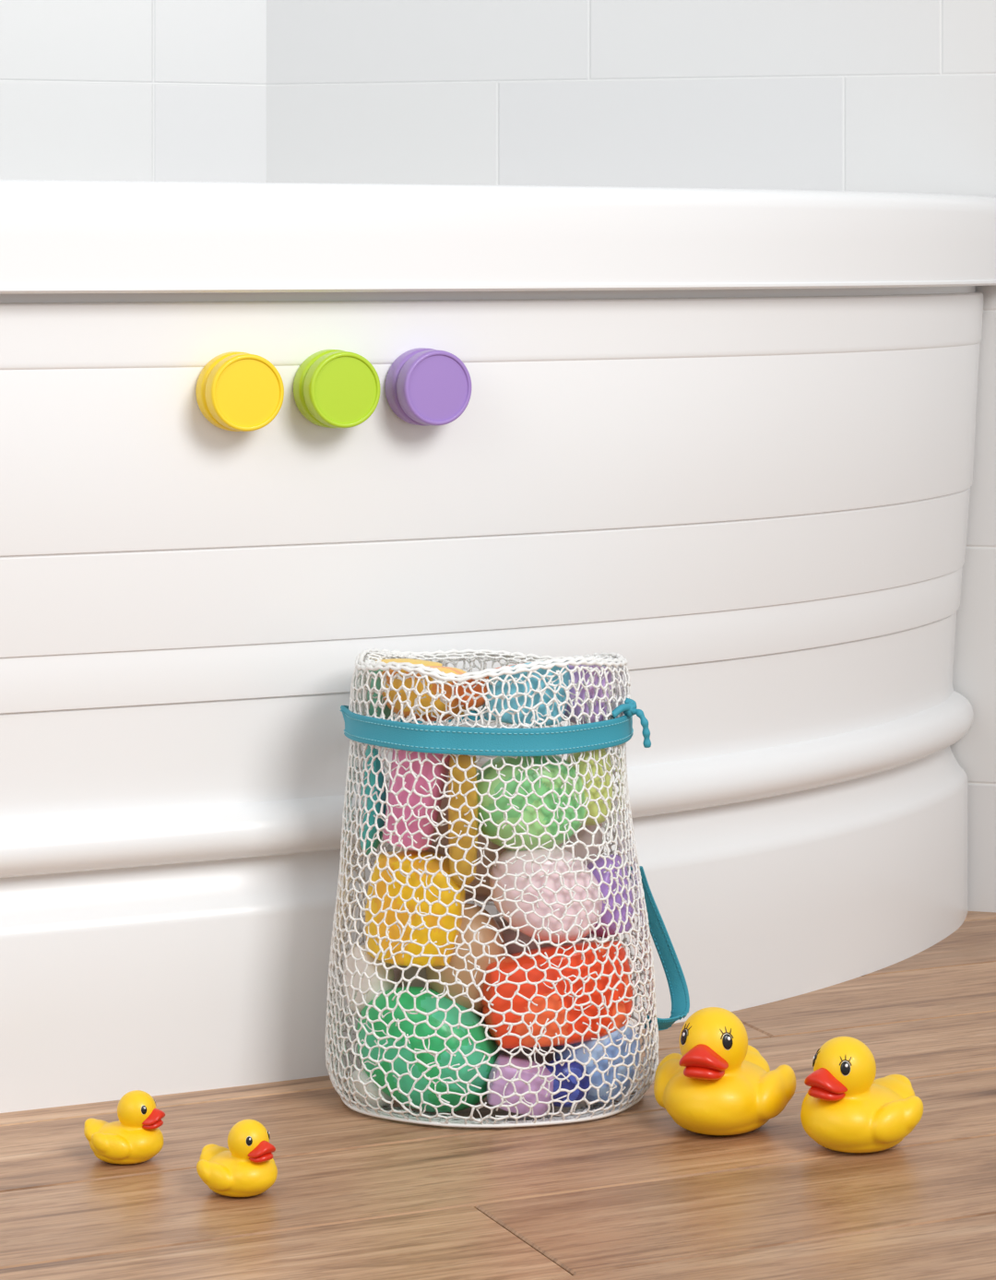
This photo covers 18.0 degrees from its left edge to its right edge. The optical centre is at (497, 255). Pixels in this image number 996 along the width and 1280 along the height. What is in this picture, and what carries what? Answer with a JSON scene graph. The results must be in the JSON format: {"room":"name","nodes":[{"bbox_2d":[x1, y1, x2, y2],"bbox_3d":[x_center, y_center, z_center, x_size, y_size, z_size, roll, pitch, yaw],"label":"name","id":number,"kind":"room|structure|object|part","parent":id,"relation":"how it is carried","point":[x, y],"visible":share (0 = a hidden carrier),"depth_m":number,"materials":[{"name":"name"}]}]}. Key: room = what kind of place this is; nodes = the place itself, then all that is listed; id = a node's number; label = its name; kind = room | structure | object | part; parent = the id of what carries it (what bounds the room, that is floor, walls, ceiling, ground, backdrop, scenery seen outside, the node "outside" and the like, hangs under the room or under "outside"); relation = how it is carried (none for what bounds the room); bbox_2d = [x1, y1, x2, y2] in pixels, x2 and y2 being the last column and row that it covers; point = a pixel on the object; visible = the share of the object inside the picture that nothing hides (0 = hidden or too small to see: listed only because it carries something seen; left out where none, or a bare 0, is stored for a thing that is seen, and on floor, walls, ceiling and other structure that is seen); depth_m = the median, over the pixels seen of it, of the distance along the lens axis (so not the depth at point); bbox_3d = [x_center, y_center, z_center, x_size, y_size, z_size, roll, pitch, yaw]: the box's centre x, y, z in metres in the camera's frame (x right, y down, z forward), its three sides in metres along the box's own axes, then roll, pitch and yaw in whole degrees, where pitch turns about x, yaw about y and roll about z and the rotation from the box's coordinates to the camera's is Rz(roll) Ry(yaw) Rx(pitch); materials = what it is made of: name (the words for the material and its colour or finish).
{"room":"bathroom","nodes":[
{"label":"bathroom","id":0,"kind":"room"},
{"bbox_2d":[0,0,266,182],"bbox_3d":[-0.956,-0.645,2.337,1.600,2.300,0.050,0,0,-19],"label":"wall","id":1,"kind":"structure","parent":0,"point":[146,90],"depth_m":2.54,"materials":[{"name":"white tile"}]},
{"bbox_2d":[0,911,995,1279],"bbox_3d":[-0.388,0.510,2.117,7.359,0.010,3.374,0,0,-24],"label":"floor","id":2,"kind":"structure","parent":0,"point":[632,1193],"depth_m":1.70,"materials":[{"name":"brown wood"}]},
{"bbox_2d":[83,1090,165,1163],"bbox_3d":[-0.209,0.485,1.750,0.043,0.039,0.042,0,0,-31],"label":"rubber duck","id":3,"kind":"object","parent":2,"relation":"on","point":[136,1137],"visible":1,"depth_m":1.74},
{"bbox_2d":[196,1119,277,1197],"bbox_3d":[-0.140,0.485,1.692,0.043,0.040,0.044,0,0,-1],"label":"rubber duck","id":4,"kind":"object","parent":2,"relation":"on","point":[248,1167],"visible":1,"depth_m":1.68},
{"bbox_2d":[0,179,995,1113],"bbox_3d":[-0.438,0.230,2.144,1.729,0.549,0.737,0,0,-23],"label":"bathtub","id":5,"kind":"object","parent":2,"relation":"on","point":[717,442],"depth_m":1.95,"materials":[{"name":"white plastic"}]},
{"bbox_3d":[-0.155,0.082,1.881,0.048,0.048,0.028,0,0,-24],"label":"round knob","id":6,"kind":"part","parent":5,"relation":"part of","materials":[{"name":"yellow plastic"}]},
{"bbox_3d":[-0.098,0.081,1.908,0.048,0.048,0.029,0,0,-26],"label":"round knob","id":7,"kind":"part","parent":5,"relation":"part of","materials":[{"name":"green plastic"}]},
{"bbox_3d":[-0.043,0.081,1.936,0.048,0.048,0.028,0,0,-28],"label":"round knob","id":8,"kind":"part","parent":5,"relation":"part of","materials":[{"name":"purple plastic"}]},
{"bbox_2d":[324,648,689,1127],"bbox_3d":[0.006,0.369,1.877,0.220,0.270,0.150,0,0,0],"label":"bag","id":9,"kind":"object","parent":2,"relation":"on","point":[526,1009],"visible":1,"depth_m":1.82,"materials":[{"name":"white fabric"}]},
{"bbox_2d":[366,666,393,719],"bbox_3d":[-0.068,0.260,1.861,0.020,0.029,0.024,0,0,0],"label":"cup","id":10,"kind":"object","parent":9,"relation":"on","point":[373,709],"depth_m":1.84,"materials":[{"name":"green plastic"}]},
{"bbox_2d":[382,748,450,850],"bbox_3d":[-0.045,0.316,1.843,0.043,0.064,0.032,0,0,32],"label":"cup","id":11,"kind":"object","parent":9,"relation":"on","point":[416,805],"depth_m":1.83,"materials":[{"name":"pink plastic"}]},
{"bbox_2d":[653,1007,796,1135],"bbox_3d":[0.131,0.469,1.818,0.078,0.072,0.077,0,0,-18],"label":"rubber duck","id":12,"kind":"object","parent":2,"relation":"on","point":[719,1084],"visible":1,"depth_m":1.79},
{"bbox_2d":[800,1036,923,1152],"bbox_3d":[0.205,0.473,1.780,0.068,0.064,0.069,0,0,-1],"label":"rubber duck","id":13,"kind":"object","parent":2,"relation":"on","point":[845,1108],"visible":1,"depth_m":1.75},
{"bbox_2d":[266,0,995,912],"bbox_3d":[0.732,-0.645,2.339,1.900,2.300,0.051,0,0,16],"label":"wall","id":14,"kind":"structure","parent":0,"point":[891,96],"depth_m":2.48,"materials":[{"name":"white tile"}]}
]}

